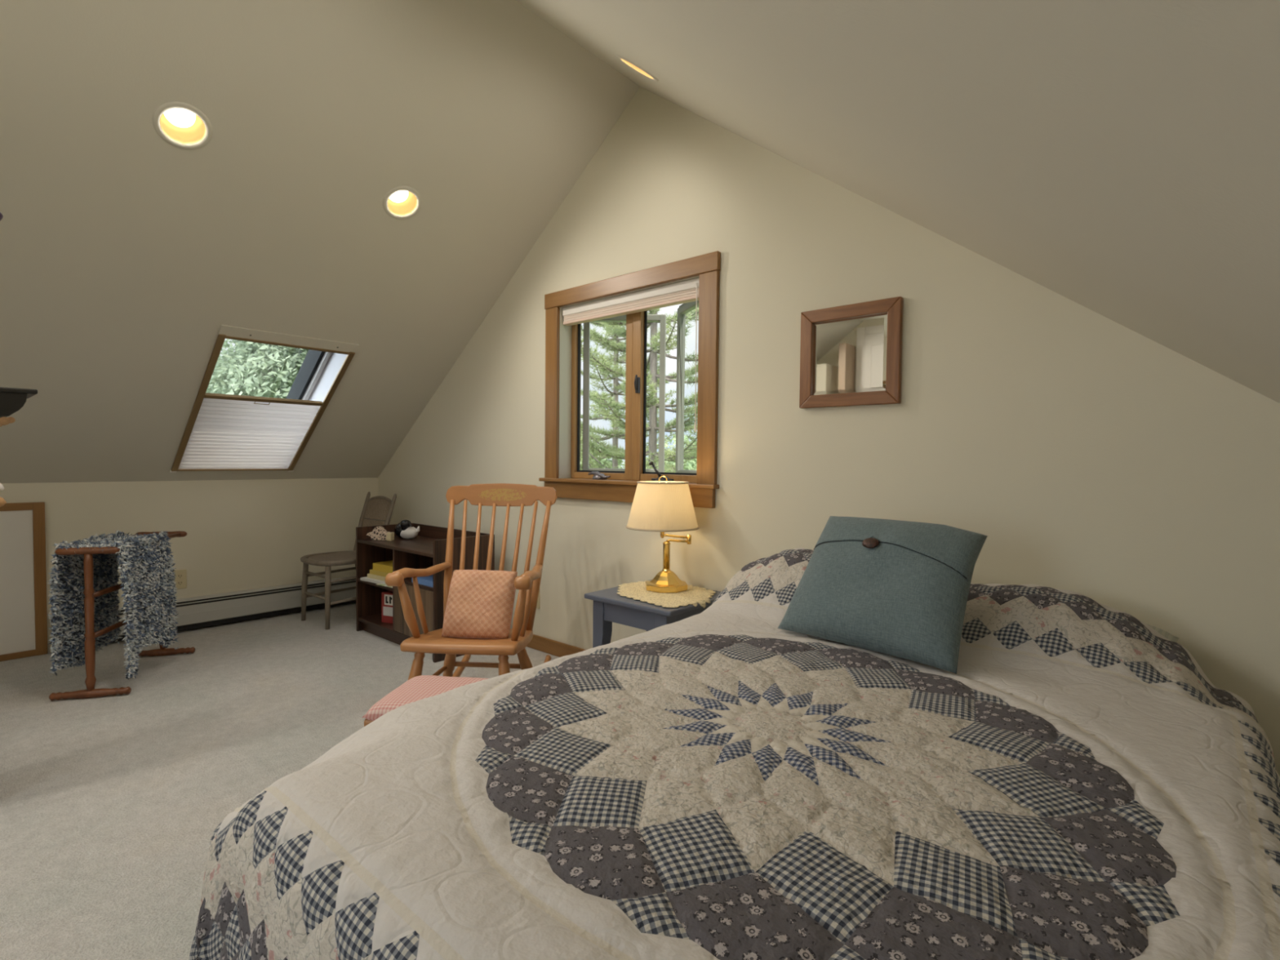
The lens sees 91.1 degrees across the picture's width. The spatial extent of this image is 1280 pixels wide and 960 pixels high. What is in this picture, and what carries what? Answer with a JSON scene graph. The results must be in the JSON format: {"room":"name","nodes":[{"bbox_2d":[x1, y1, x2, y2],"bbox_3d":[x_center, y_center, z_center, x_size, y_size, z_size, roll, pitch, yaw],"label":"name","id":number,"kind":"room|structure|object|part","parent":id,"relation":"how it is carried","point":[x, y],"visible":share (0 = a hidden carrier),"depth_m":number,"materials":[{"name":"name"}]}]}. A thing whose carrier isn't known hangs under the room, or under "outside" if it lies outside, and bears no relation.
{"room":"bedroom","nodes":[
{"label":"bedroom","id":0,"kind":"room"},
{"bbox_2d":[0,386,37,426],"bbox_3d":[-2.140,0.364,1.970,0.260,1.306,0.360,2,2,41],"label":"shelf unit","id":1,"kind":"object","parent":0,"point":[11,399],"visible":1,"depth_m":1.96,"materials":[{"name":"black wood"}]},
{"bbox_2d":[0,483,6,506],"bbox_3d":[-2.054,0.041,1.964,0.102,0.097,0.103,2,2,41],"label":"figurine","id":2,"kind":"object","parent":1,"relation":"on","point":[2,502],"visible":1,"depth_m":1.98,"materials":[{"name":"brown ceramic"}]},
{"bbox_3d":[-2.135,-0.237,1.950,0.240,0.073,0.316,2,2,41],"label":"cove moulding","id":3,"kind":"part","parent":1,"relation":"part of","materials":[{"name":"black wood"}]},
{"bbox_2d":[0,477,377,653],"bbox_3d":[-3.435,0.537,3.398,0.150,1.043,4.083,2,2,41],"label":"wall","id":4,"kind":"structure","parent":0,"point":[242,535],"depth_m":4.09,"materials":[{"name":"paint"}]},
{"bbox_2d":[0,502,48,661],"bbox_3d":[-3.547,0.547,3.138,0.024,0.838,0.845,2,2,41],"label":"door","id":5,"kind":"structure","parent":4,"relation":"in","point":[23,573],"depth_m":3.39,"materials":[{"name":"white paint"}]},
{"bbox_3d":[-3.566,0.551,3.125,0.012,0.770,0.800,2,2,41],"label":"panel","id":6,"kind":"part","parent":5,"relation":"part of","materials":[{"name":"white paint"}]},
{"bbox_2d":[173,568,186,589],"bbox_3d":[-2.874,0.621,3.923,0.009,0.120,0.072,2,2,41],"label":"wall outlet","id":7,"kind":"object","parent":4,"relation":"attached to","point":[180,580],"visible":0.85,"depth_m":3.92,"materials":[{"name":"beige plastic"}]},
{"bbox_2d":[176,573,183,577],"bbox_3d":[-2.872,0.599,3.921,0.004,0.028,0.034,2,2,41],"label":"receptacle","id":8,"kind":"object","parent":7,"relation":"attached to","point":[178,575],"depth_m":3.92,"materials":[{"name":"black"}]},
{"bbox_2d":[177,580,183,585],"bbox_3d":[-2.873,0.643,3.922,0.004,0.028,0.034,2,2,41],"label":"receptacle","id":9,"kind":"object","parent":7,"relation":"attached to","point":[179,582],"depth_m":3.92,"materials":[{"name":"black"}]},
{"bbox_2d":[53,575,355,642],"bbox_3d":[-2.626,0.837,4.168,0.073,0.203,1.862,2,2,41],"label":"baseboard heater","id":10,"kind":"object","parent":4,"relation":"attached to","point":[206,611],"visible":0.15,"depth_m":4.17,"materials":[{"name":"grey metal"}]},
{"bbox_3d":[-2.601,0.833,4.154,0.014,0.126,1.850,2,2,41],"label":"panel","id":11,"kind":"part","parent":10,"relation":"part of","materials":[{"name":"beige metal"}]},
{"bbox_2d":[0,602,559,959],"bbox_3d":[-1.372,1.136,1.611,5.740,0.200,4.483,2,2,41],"label":"floor","id":12,"kind":"structure","parent":0,"point":[112,807],"depth_m":2.30,"materials":[{"name":"carpet"}]},
{"bbox_2d":[48,531,195,700],"bbox_3d":[-2.550,0.633,3.136,0.301,0.685,0.681,0,2,-13],"label":"rack","id":13,"kind":"object","parent":12,"relation":"on","point":[89,592],"visible":0.66,"depth_m":2.83,"materials":[{"name":"brown wood"}]},
{"bbox_3d":[-2.482,0.644,2.832,0.040,0.625,0.040,2,2,41],"label":"post","id":14,"kind":"part","parent":13,"relation":"part of","materials":[{"name":"brown wood"}]},
{"bbox_3d":[-2.549,0.516,3.132,0.024,0.023,0.624,0,2,-13],"label":"rail","id":15,"kind":"part","parent":13,"relation":"part of","materials":[{"name":"brown wood"}]},
{"bbox_3d":[-2.551,0.701,3.138,0.024,0.023,0.624,0,2,-13],"label":"rail","id":16,"kind":"part","parent":13,"relation":"part of","materials":[{"name":"brown wood"}]},
{"bbox_2d":[47,529,178,679],"bbox_3d":[-2.526,0.588,3.053,0.327,0.663,0.518,0,2,-13],"label":"blanket","id":17,"kind":"object","parent":13,"relation":"hanging from","point":[146,569],"visible":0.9,"depth_m":3.00,"materials":[{"name":"grey fabric"}]},
{"bbox_3d":[-2.618,0.623,3.441,0.040,0.625,0.040,2,2,41],"label":"post","id":18,"kind":"part","parent":13,"relation":"part of","materials":[{"name":"brown wood"}]},
{"bbox_3d":[-2.462,0.308,3.151,0.021,0.020,0.624,0,2,-13],"label":"rail","id":19,"kind":"part","parent":13,"relation":"part of","materials":[{"name":"brown wood"}]},
{"bbox_2d":[300,491,396,629],"bbox_3d":[-1.991,0.521,4.278,0.444,0.852,0.543,2,2,38],"label":"chair","id":20,"kind":"object","parent":12,"relation":"on","point":[369,517],"visible":0.7,"depth_m":4.21,"materials":[{"name":"wood"}]},
{"bbox_3d":[-2.250,0.734,4.218,0.051,0.422,0.034,0,2,-16],"label":"leg","id":21,"kind":"part","parent":20,"relation":"part of","materials":[{"name":"grey paint"}]},
{"bbox_3d":[-1.998,0.743,4.019,0.034,0.422,0.051,1,2,2],"label":"leg","id":22,"kind":"part","parent":20,"relation":"part of","materials":[{"name":"grey paint"}]},
{"bbox_3d":[-1.998,0.513,4.540,0.056,0.853,0.154,1,2,22],"label":"post","id":23,"kind":"part","parent":20,"relation":"part of","materials":[{"name":"grey paint"}]},
{"bbox_3d":[-1.871,0.283,4.443,0.371,0.337,0.115,2,2,38],"label":"frame","id":24,"kind":"part","parent":20,"relation":"part of","materials":[{"name":"grey paint"}]},
{"bbox_3d":[-1.744,0.522,4.335,0.033,0.852,0.148,2,2,36],"label":"post","id":25,"kind":"part","parent":20,"relation":"part of","materials":[{"name":"grey paint"}]},
{"bbox_2d":[355,523,494,662],"bbox_3d":[-1.328,0.637,3.805,0.925,0.660,0.405,2,2,41],"label":"bookshelf","id":26,"kind":"object","parent":12,"relation":"on","point":[427,549],"visible":0.42,"depth_m":3.72,"materials":[{"name":"brown wood"}]},
{"bbox_2d":[360,576,386,584],"bbox_3d":[-1.554,0.617,3.899,0.310,0.016,0.200,2,2,34],"label":"book","id":27,"kind":"object","parent":26,"relation":"on","point":[364,579],"visible":0.27,"depth_m":3.84,"materials":[{"name":"beige paper"}]},
{"bbox_2d":[367,573,385,581],"bbox_3d":[-1.536,0.597,3.897,0.275,0.024,0.170,2,2,35],"label":"book","id":28,"kind":"object","parent":27,"relation":"on","point":[369,575],"visible":0.26,"depth_m":3.85,"materials":[{"name":"beige paper"}]},
{"bbox_2d":[369,568,388,577],"bbox_3d":[-1.525,0.572,3.893,0.265,0.026,0.165,2,2,35],"label":"book","id":29,"kind":"object","parent":28,"relation":"on","point":[371,571],"visible":0.27,"depth_m":3.85,"materials":[{"name":"beige paper"}]},
{"bbox_2d":[373,560,392,573],"bbox_3d":[-1.509,0.536,3.879,0.235,0.044,0.160,2,2,35],"label":"book","id":30,"kind":"object","parent":29,"relation":"on","point":[386,566],"visible":0.31,"depth_m":3.83,"materials":[{"name":"yellow paper"}]},
{"bbox_2d":[358,577,392,591],"bbox_3d":[-1.492,0.633,3.956,0.444,0.018,0.367,2,2,41],"label":"shelf","id":31,"kind":"object","parent":26,"relation":"attached to","point":[360,582],"depth_m":3.83,"materials":[{"name":"brown wood"}]},
{"bbox_2d":[366,525,394,541],"bbox_3d":[-1.626,0.333,3.931,0.170,0.088,0.044,1,2,10],"label":"ornament","id":32,"kind":"object","parent":26,"relation":"on","point":[379,533],"visible":1,"depth_m":3.91,"materials":[{"name":"ceramic"}]},
{"bbox_3d":[-1.663,0.624,4.111,0.018,0.660,0.385,2,2,41],"label":"panel","id":33,"kind":"part","parent":26,"relation":"part of","materials":[{"name":"brown wood"}]},
{"bbox_2d":[376,582,392,587],"bbox_3d":[-1.497,0.627,3.753,0.162,0.006,0.070,2,2,32],"label":"magazine","id":34,"kind":"object","parent":26,"relation":"on","point":[380,584],"visible":0.49,"depth_m":3.74,"materials":[{"name":"white paper"}]},
{"bbox_2d":[381,590,392,623],"bbox_3d":[-1.490,0.782,3.847,0.185,0.185,0.062,1,2,21],"label":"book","id":35,"kind":"object","parent":26,"relation":"on","point":[387,596],"visible":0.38,"depth_m":3.84,"materials":[{"name":"red"}]},
{"bbox_3d":[-1.495,0.803,3.818,0.168,0.055,0.002,1,2,21],"label":"label panel","id":36,"kind":"part","parent":35,"relation":"part of","materials":[{"name":"white paper"}]},
{"bbox_3d":[-1.490,0.732,3.814,0.158,0.063,0.002,1,2,21],"label":"label panel","id":37,"kind":"part","parent":35,"relation":"part of","materials":[{"name":"white paper"}]},
{"bbox_2d":[394,520,419,538],"bbox_3d":[-1.485,0.313,3.996,0.173,0.125,0.096,2,2,30],"label":"bird figurine","id":38,"kind":"object","parent":26,"relation":"on","point":[404,529],"visible":1,"depth_m":3.96,"materials":[{"name":"white ceramic"}]},
{"bbox_3d":[-1.268,0.741,3.528,0.423,0.288,0.018,2,2,41],"label":"door","id":39,"kind":"part","parent":26,"relation":"part of","materials":[{"name":"brown wood"}]},
{"bbox_2d":[404,577,432,591],"bbox_3d":[-1.150,0.582,3.656,0.427,0.018,0.367,2,2,41],"label":"shelf","id":40,"kind":"object","parent":26,"relation":"attached to","point":[409,584],"depth_m":3.52,"materials":[{"name":"brown wood"}]},
{"bbox_2d":[411,574,432,586],"bbox_3d":[-1.119,0.561,3.551,0.230,0.030,0.240,2,2,39],"label":"magazine","id":41,"kind":"object","parent":26,"relation":"on","point":[424,580],"visible":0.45,"depth_m":3.47,"materials":[{"name":"blue paper"}]},
{"bbox_3d":[-1.199,0.603,3.952,0.889,0.600,0.014,2,2,41],"label":"panel","id":42,"kind":"part","parent":26,"relation":"part of","materials":[{"name":"brown wood"}]},
{"bbox_3d":[-0.980,0.649,3.515,0.018,0.660,0.385,2,2,41],"label":"panel","id":43,"kind":"part","parent":26,"relation":"part of","materials":[{"name":"brown wood"}]},
{"bbox_2d":[362,675,488,726],"bbox_3d":[-0.653,0.870,2.150,0.440,0.318,0.339,1,2,7],"label":"footstool","id":44,"kind":"object","parent":12,"relation":"on","point":[419,687],"visible":0.23,"depth_m":2.13,"materials":[{"name":"pink fabric"}]},
{"bbox_3d":[-0.652,0.792,2.148,0.432,0.057,0.332,1,2,7],"label":"frame","id":45,"kind":"part","parent":44,"relation":"part of","materials":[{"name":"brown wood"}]},
{"bbox_2d":[424,653,433,660],"bbox_3d":[-1.179,0.960,3.470,0.160,0.036,0.022,2,2,41],"label":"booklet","id":46,"kind":"object","parent":12,"relation":"on","point":[428,655],"visible":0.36,"depth_m":3.43,"materials":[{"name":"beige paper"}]},
{"bbox_2d":[385,483,557,680],"bbox_3d":[-0.688,0.512,2.715,0.572,0.972,0.852,1,2,4],"label":"rocking chair","id":47,"kind":"object","parent":12,"relation":"on","point":[520,636],"visible":0.7,"depth_m":2.81,"materials":[{"name":"brown wood"}]},
{"bbox_3d":[-0.894,0.808,2.479,0.051,0.297,0.101,2,2,30],"label":"leg","id":48,"kind":"part","parent":47,"relation":"part of","materials":[{"name":"brown wood"}]},
{"bbox_3d":[-0.934,0.387,2.664,0.066,0.066,0.467,1,2,8],"label":"arm","id":49,"kind":"part","parent":47,"relation":"part of","materials":[{"name":"brown wood"}]},
{"bbox_3d":[-0.887,0.382,2.913,0.037,0.573,0.219,0,2,-11],"label":"post","id":50,"kind":"part","parent":47,"relation":"part of","materials":[{"name":"brown wood"}]},
{"bbox_3d":[-0.858,0.825,2.832,0.051,0.255,0.119,-1,3,-44],"label":"leg","id":51,"kind":"part","parent":47,"relation":"part of","materials":[{"name":"brown wood"}]},
{"bbox_3d":[-0.695,0.675,2.640,0.464,0.090,0.430,1,2,4],"label":"seat","id":52,"kind":"part","parent":47,"relation":"part of","materials":[{"name":"brown wood"}]},
{"bbox_2d":[441,569,517,639],"bbox_3d":[-0.683,0.527,2.682,0.292,0.265,0.177,1,2,5],"label":"cushion","id":53,"kind":"object","parent":47,"relation":"on","point":[480,602],"visible":0.99,"depth_m":2.64,"materials":[{"name":"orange fabric"}]},
{"bbox_3d":[-0.660,0.071,3.015,0.538,0.109,0.070,1,2,4],"label":"crest rail","id":54,"kind":"part","parent":47,"relation":"part of","materials":[{"name":"brown wood"}]},
{"bbox_3d":[-0.526,0.812,2.452,0.051,0.297,0.101,0,2,-22],"label":"leg","id":55,"kind":"part","parent":47,"relation":"part of","materials":[{"name":"brown wood"}]},
{"bbox_3d":[-0.510,0.829,2.806,0.119,0.255,0.051,-1,2,-37],"label":"leg","id":56,"kind":"part","parent":47,"relation":"part of","materials":[{"name":"brown wood"}]},
{"bbox_3d":[-0.449,0.393,2.628,0.066,0.066,0.467,1,2,0],"label":"arm","id":57,"kind":"part","parent":47,"relation":"part of","materials":[{"name":"brown wood"}]},
{"bbox_3d":[-0.458,0.387,2.881,0.037,0.573,0.219,1,2,20],"label":"post","id":58,"kind":"part","parent":47,"relation":"part of","materials":[{"name":"brown wood"}]},
{"bbox_2d":[584,579,720,648],"bbox_3d":[0.082,0.753,2.720,0.474,0.525,0.450,2,2,41],"label":"nightstand","id":59,"kind":"object","parent":12,"relation":"on","point":[609,607],"visible":0.31,"depth_m":2.59,"materials":[{"name":"blue paint"}]},
{"bbox_3d":[-0.175,0.762,2.703,0.078,0.503,0.078,2,2,41],"label":"leg","id":60,"kind":"part","parent":59,"relation":"part of","materials":[{"name":"blue paint"}]},
{"bbox_3d":[0.099,0.772,2.464,0.078,0.503,0.078,2,2,41],"label":"leg","id":61,"kind":"part","parent":59,"relation":"part of","materials":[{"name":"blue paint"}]},
{"bbox_2d":[616,580,715,608],"bbox_3d":[0.095,0.497,2.720,0.492,0.028,0.422,2,2,41],"label":"lace doily","id":62,"kind":"object","parent":59,"relation":"on","point":[694,595],"visible":0.75,"depth_m":2.65,"materials":[{"name":"beige fabric"}]},
{"bbox_2d":[626,475,699,592],"bbox_3d":[0.099,0.231,2.780,0.325,0.501,0.325,2,2,41],"label":"table lamp","id":63,"kind":"object","parent":62,"relation":"on","point":[662,507],"visible":1,"depth_m":2.68,"materials":[{"name":"gold metal"}]},
{"bbox_3d":[0.100,0.109,2.776,0.314,0.201,0.314,2,2,41],"label":"lamp shade","id":64,"kind":"part","parent":63,"relation":"part of","materials":[{"name":"white fabric"}]},
{"bbox_3d":[0.101,0.011,2.773,0.231,0.008,0.231,2,2,41],"label":"shade trim","id":65,"kind":"part","parent":63,"relation":"part of","materials":[{"name":"beige fabric"}]},
{"bbox_3d":[0.099,0.208,2.779,0.325,0.008,0.325,2,2,41],"label":"shade trim","id":66,"kind":"part","parent":63,"relation":"part of","materials":[{"name":"beige fabric"}]},
{"bbox_3d":[0.117,0.333,2.779,0.032,0.127,0.032,0,2,-4],"label":"stem","id":67,"kind":"part","parent":63,"relation":"part of","materials":[{"name":"gold metal"}]},
{"bbox_3d":[0.158,0.258,2.776,0.120,0.037,0.013,1,2,1],"label":"swing arm","id":68,"kind":"part","parent":63,"relation":"part of","materials":[{"name":"gold metal"}]},
{"bbox_3d":[0.429,0.773,1.389,1.225,0.575,1.830,2,2,41],"label":"bed","id":69,"kind":"object","parent":12,"relation":"on","visible":0},
{"bbox_2d":[189,547,1279,959],"bbox_3d":[0.364,0.665,1.294,1.533,0.779,1.963,2,2,41],"label":"patchwork quilt","id":70,"kind":"object","parent":69,"relation":"on","point":[720,782],"visible":0.95,"depth_m":0.91,"materials":[{"name":"beige fabric"}]},
{"bbox_2d":[777,515,987,673],"bbox_3d":[0.675,0.283,1.746,0.318,0.328,0.510,-1,2,-43],"label":"throw cushion","id":71,"kind":"object","parent":70,"relation":"on","point":[895,588],"visible":1,"depth_m":1.66,"materials":[{"name":"teal fabric"}]},
{"bbox_2d":[1146,623,1178,642],"bbox_3d":[1.200,0.436,1.890,0.640,0.115,0.220,2,2,41],"label":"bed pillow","id":72,"kind":"object","parent":69,"relation":"on","point":[1165,633],"visible":0.02,"depth_m":1.73,"materials":[{"name":"beige fabric"}]},
{"bbox_2d":[0,0,1279,483],"bbox_3d":[-1.352,-0.896,1.546,5.402,2.004,4.083,2,2,41],"label":"ceiling","id":73,"kind":"structure","parent":0,"point":[126,251],"depth_m":2.28,"materials":[{"name":"paint"}]},
{"bbox_2d":[152,102,213,149],"bbox_3d":[-1.714,-1.363,2.362,0.180,0.199,0.204,0,2,-30],"label":"recessed light","id":74,"kind":"object","parent":73,"relation":"in","point":[181,125],"visible":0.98,"depth_m":2.38,"materials":[{"name":"paint"}]},
{"bbox_3d":[-1.741,-1.391,2.373,0.100,0.062,0.100,-2,-34,-49],"label":"bulb","id":75,"kind":"part","parent":74,"relation":"part of","materials":[{"name":"white glass"}]},
{"bbox_2d":[382,186,422,219],"bbox_3d":[-1.149,-1.370,3.027,0.180,0.199,0.204,0,2,-30],"label":"recessed light","id":76,"kind":"object","parent":73,"relation":"in","point":[400,202],"visible":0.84,"depth_m":3.05,"materials":[{"name":"paint"}]},
{"bbox_3d":[-1.176,-1.398,3.038,0.100,0.062,0.100,-2,-34,-49],"label":"bulb","id":77,"kind":"part","parent":76,"relation":"part of","materials":[{"name":"white glass"}]},
{"bbox_2d":[616,54,658,81],"bbox_3d":[0.004,-1.610,2.364,0.180,0.199,0.204,0,2,-30],"label":"recessed light","id":78,"kind":"object","parent":73,"relation":"in","point":[628,63],"visible":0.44,"depth_m":2.42,"materials":[{"name":"paint"}]},
{"bbox_2d":[377,86,1279,776],"bbox_3d":[0.038,-0.422,3.161,5.640,3.045,0.160,2,2,41],"label":"wall","id":79,"kind":"structure","parent":0,"point":[1095,459],"depth_m":2.33,"materials":[{"name":"paint"}]},
{"bbox_2d":[536,590,539,608],"bbox_3d":[-0.606,0.681,3.635,0.072,0.120,0.009,2,2,41],"label":"wall outlet","id":80,"kind":"object","parent":79,"relation":"attached to","point":[538,600],"visible":0.15,"depth_m":3.62,"materials":[{"name":"beige plastic"}]},
{"bbox_2d":[526,634,585,657],"bbox_3d":[0.618,0.984,2.570,3.610,0.082,0.016,2,2,41],"label":"baseboard","id":81,"kind":"structure","parent":79,"relation":"attached to","point":[540,643],"depth_m":3.53,"materials":[{"name":"brown wood"}]},
{"bbox_2d":[538,250,720,508],"bbox_3d":[0.052,-0.459,3.328,1.187,1.129,0.522,2,2,41],"label":"window","id":82,"kind":"structure","parent":79,"relation":"in","point":[562,472],"depth_m":3.26,"materials":[{"name":"brown wood"}]},
{"bbox_3d":[-0.489,-0.480,3.498,0.098,0.943,0.021,2,2,41],"label":"casing","id":83,"kind":"part","parent":82,"relation":"part of","materials":[{"name":"brown wood"}]},
{"bbox_3d":[-0.208,-0.024,3.338,0.162,0.043,0.080,2,2,41],"label":"crank handle","id":84,"kind":"part","parent":82,"relation":"part of","materials":[{"name":"grey metal"}]},
{"bbox_3d":[-0.212,-0.023,3.421,0.384,0.035,0.040,2,2,41],"label":"frame rail","id":85,"kind":"part","parent":82,"relation":"part of","materials":[{"name":"brown wood"}]},
{"bbox_3d":[-0.204,-0.475,3.411,0.388,0.874,0.012,2,2,41],"label":"screen frame","id":86,"kind":"part","parent":82,"relation":"part of","materials":[{"name":"black"}]},
{"bbox_3d":[-0.090,-0.477,3.584,0.468,0.933,0.036,1,2,1],"label":"sash","id":87,"kind":"part","parent":82,"relation":"part of","materials":[{"name":"grey"}]},
{"bbox_3d":[-0.080,0.013,3.197,1.187,0.019,0.135,2,2,41],"label":"sill","id":88,"kind":"part","parent":82,"relation":"part of","materials":[{"name":"brown wood"}]},
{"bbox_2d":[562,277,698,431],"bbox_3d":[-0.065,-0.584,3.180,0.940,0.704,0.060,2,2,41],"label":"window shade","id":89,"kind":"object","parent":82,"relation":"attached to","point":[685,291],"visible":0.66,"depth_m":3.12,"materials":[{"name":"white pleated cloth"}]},
{"bbox_3d":[-0.059,-0.852,3.176,0.936,0.016,0.044,2,2,41],"label":"rail","id":90,"kind":"part","parent":89,"relation":"part of","materials":[{"name":"beige fabric"}]},
{"bbox_3d":[0.257,-0.559,2.868,0.011,0.680,0.011,0,2,-26],"label":"pull cord","id":91,"kind":"part","parent":89,"relation":"part of","materials":[{"name":"white paint"}]},
{"bbox_3d":[-0.089,-0.978,3.134,1.159,0.082,0.025,2,2,41],"label":"head casing","id":92,"kind":"part","parent":82,"relation":"part of","materials":[{"name":"brown wood"}]},
{"bbox_3d":[0.113,-0.040,3.058,0.130,0.099,0.080,2,2,41],"label":"crank handle","id":93,"kind":"part","parent":82,"relation":"part of","materials":[{"name":"brown metal"}]},
{"bbox_3d":[0.148,-0.009,3.107,0.356,0.035,0.040,2,2,41],"label":"frame rail","id":94,"kind":"part","parent":82,"relation":"part of","materials":[{"name":"brown wood"}]},
{"bbox_3d":[0.156,-0.462,3.097,0.360,0.874,0.012,2,2,41],"label":"screen frame","id":95,"kind":"part","parent":82,"relation":"part of","materials":[{"name":"black"}]},
{"bbox_3d":[0.289,-0.462,3.209,0.036,0.935,0.470,0,2,-19],"label":"sash","id":96,"kind":"part","parent":82,"relation":"part of","materials":[{"name":"grey"}]},
{"bbox_3d":[0.304,-0.451,2.806,0.099,0.943,0.021,2,2,41],"label":"casing","id":97,"kind":"part","parent":82,"relation":"part of","materials":[{"name":"brown wood"}]},
{"bbox_2d":[799,296,902,408],"bbox_3d":[0.789,-0.471,2.379,0.388,0.380,0.024,2,2,41],"label":"wall mirror","id":98,"kind":"object","parent":79,"relation":"attached to","point":[851,354],"visible":1,"depth_m":2.37,"materials":[{"name":"brown wood"}]},
{"bbox_3d":[0.661,-0.476,2.490,0.048,0.377,0.024,2,2,41],"label":"frame","id":99,"kind":"part","parent":98,"relation":"part of","materials":[{"name":"brown wood"}]},
{"bbox_3d":[0.788,-0.305,2.384,0.385,0.048,0.024,2,2,41],"label":"frame","id":100,"kind":"part","parent":98,"relation":"part of","materials":[{"name":"brown wood"}]},
{"bbox_2d":[812,312,887,395],"bbox_3d":[0.794,-0.471,2.384,0.300,0.292,0.008,2,2,41],"label":"mirror glass","id":101,"kind":"object","parent":98,"relation":"on","point":[850,349],"depth_m":2.38,"materials":[{"name":"silver metal"}]},
{"bbox_3d":[0.791,-0.637,2.373,0.385,0.048,0.024,2,2,41],"label":"frame","id":102,"kind":"part","parent":98,"relation":"part of","materials":[{"name":"brown wood"}]},
{"bbox_3d":[0.918,-0.466,2.267,0.048,0.377,0.024,2,2,41],"label":"frame","id":103,"kind":"part","parent":98,"relation":"part of","materials":[{"name":"brown wood"}]},
{"bbox_3d":[-2.637,-1.039,2.664,3.124,2.329,4.883,2,2,41],"label":"roof","id":104,"kind":"structure","parent":0,"visible":0},
{"bbox_2d":[173,335,347,462],"bbox_3d":[-2.322,-0.541,3.791,1.150,0.973,0.684,2,2,41],"label":"window","id":105,"kind":"structure","parent":104,"relation":"attached to","point":[318,370],"depth_m":3.94,"materials":[{"name":"grey"}]},
{"bbox_2d":[169,324,359,472],"bbox_3d":[-2.233,-0.414,3.716,1.012,0.756,0.694,2,2,41],"label":"skylight","id":106,"kind":"object","parent":105,"relation":"attached to","point":[222,432],"visible":1,"depth_m":3.77,"materials":[{"name":"brown wood"}]},
{"bbox_3d":[-2.463,-0.394,3.484,0.962,0.715,0.032,2,2,41],"label":"rail","id":107,"kind":"part","parent":106,"relation":"part of","materials":[{"name":"brown wood"}]},
{"bbox_3d":[-2.607,-0.067,4.050,0.015,0.015,0.660,2,2,41],"label":"sill rail","id":108,"kind":"part","parent":106,"relation":"part of","materials":[{"name":"brown wood"}]},
{"bbox_3d":[-2.181,-0.469,3.669,0.030,0.029,0.620,2,2,41],"label":"moving rail","id":109,"kind":"part","parent":106,"relation":"part of","materials":[{"name":"brown metal"}]},
{"bbox_3d":[-1.895,-0.733,3.413,0.021,0.022,0.660,2,2,41],"label":"rail","id":110,"kind":"part","parent":106,"relation":"part of","materials":[{"name":"brown wood"}]},
{"bbox_3d":[-2.034,-0.405,3.975,0.962,0.715,0.032,2,2,41],"label":"rail","id":111,"kind":"part","parent":106,"relation":"part of","materials":[{"name":"brown wood"}]},
{"bbox_3d":[-2.370,-0.627,3.830,1.021,0.805,0.660,2,2,41],"label":"skylight frame","id":112,"kind":"part","parent":105,"relation":"part of","materials":[{"name":"black metal"}]},
{"label":"outside","id":113,"kind":"structure","parent":0,"visible":0},
{"bbox_3d":[1.806,3.426,25.053,90.000,0.200,100.000,2,2,41],"label":"ground","id":114,"kind":"structure","parent":113,"visible":0},
{"bbox_2d":[205,338,308,398],"bbox_3d":[-6.859,-0.298,12.524,4.838,7.873,5.532,-1,2,-37],"label":"leafy tree","id":115,"kind":"object","parent":114,"relation":"on","point":[271,371],"visible":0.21,"depth_m":10.80,"materials":[{"name":"green plant"}]},
{"bbox_2d":[580,446,625,470],"bbox_3d":[-4.538,-0.308,49.473,8.114,6.005,7.863,1,2,1],"label":"leafy tree","id":116,"kind":"object","parent":114,"relation":"on","point":[620,461],"visible":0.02,"depth_m":48.87,"materials":[{"name":"green plant"}]},
{"bbox_2d":[580,313,694,471],"bbox_3d":[-1.042,-2.575,20.944,5.544,12.002,5.380,2,2,41],"label":"pine tree","id":117,"kind":"object","parent":114,"relation":"on","point":[616,385],"visible":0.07,"depth_m":20.62,"materials":[{"name":"green plant"}]},
{"bbox_2d":[580,306,698,472],"bbox_3d":[0.180,-2.368,14.791,5.524,12.002,6.012,0,2,-24],"label":"pine tree","id":118,"kind":"object","parent":114,"relation":"on","point":[652,372],"visible":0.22,"depth_m":14.35,"materials":[{"name":"green plant"}]},
{"bbox_2d":[622,434,697,472],"bbox_3d":[2.990,0.120,39.657,7.578,6.042,7.995,2,2,41],"label":"leafy tree","id":119,"kind":"object","parent":114,"relation":"on","point":[692,464],"visible":0.04,"depth_m":37.95,"materials":[{"name":"green plant"}]}
]}

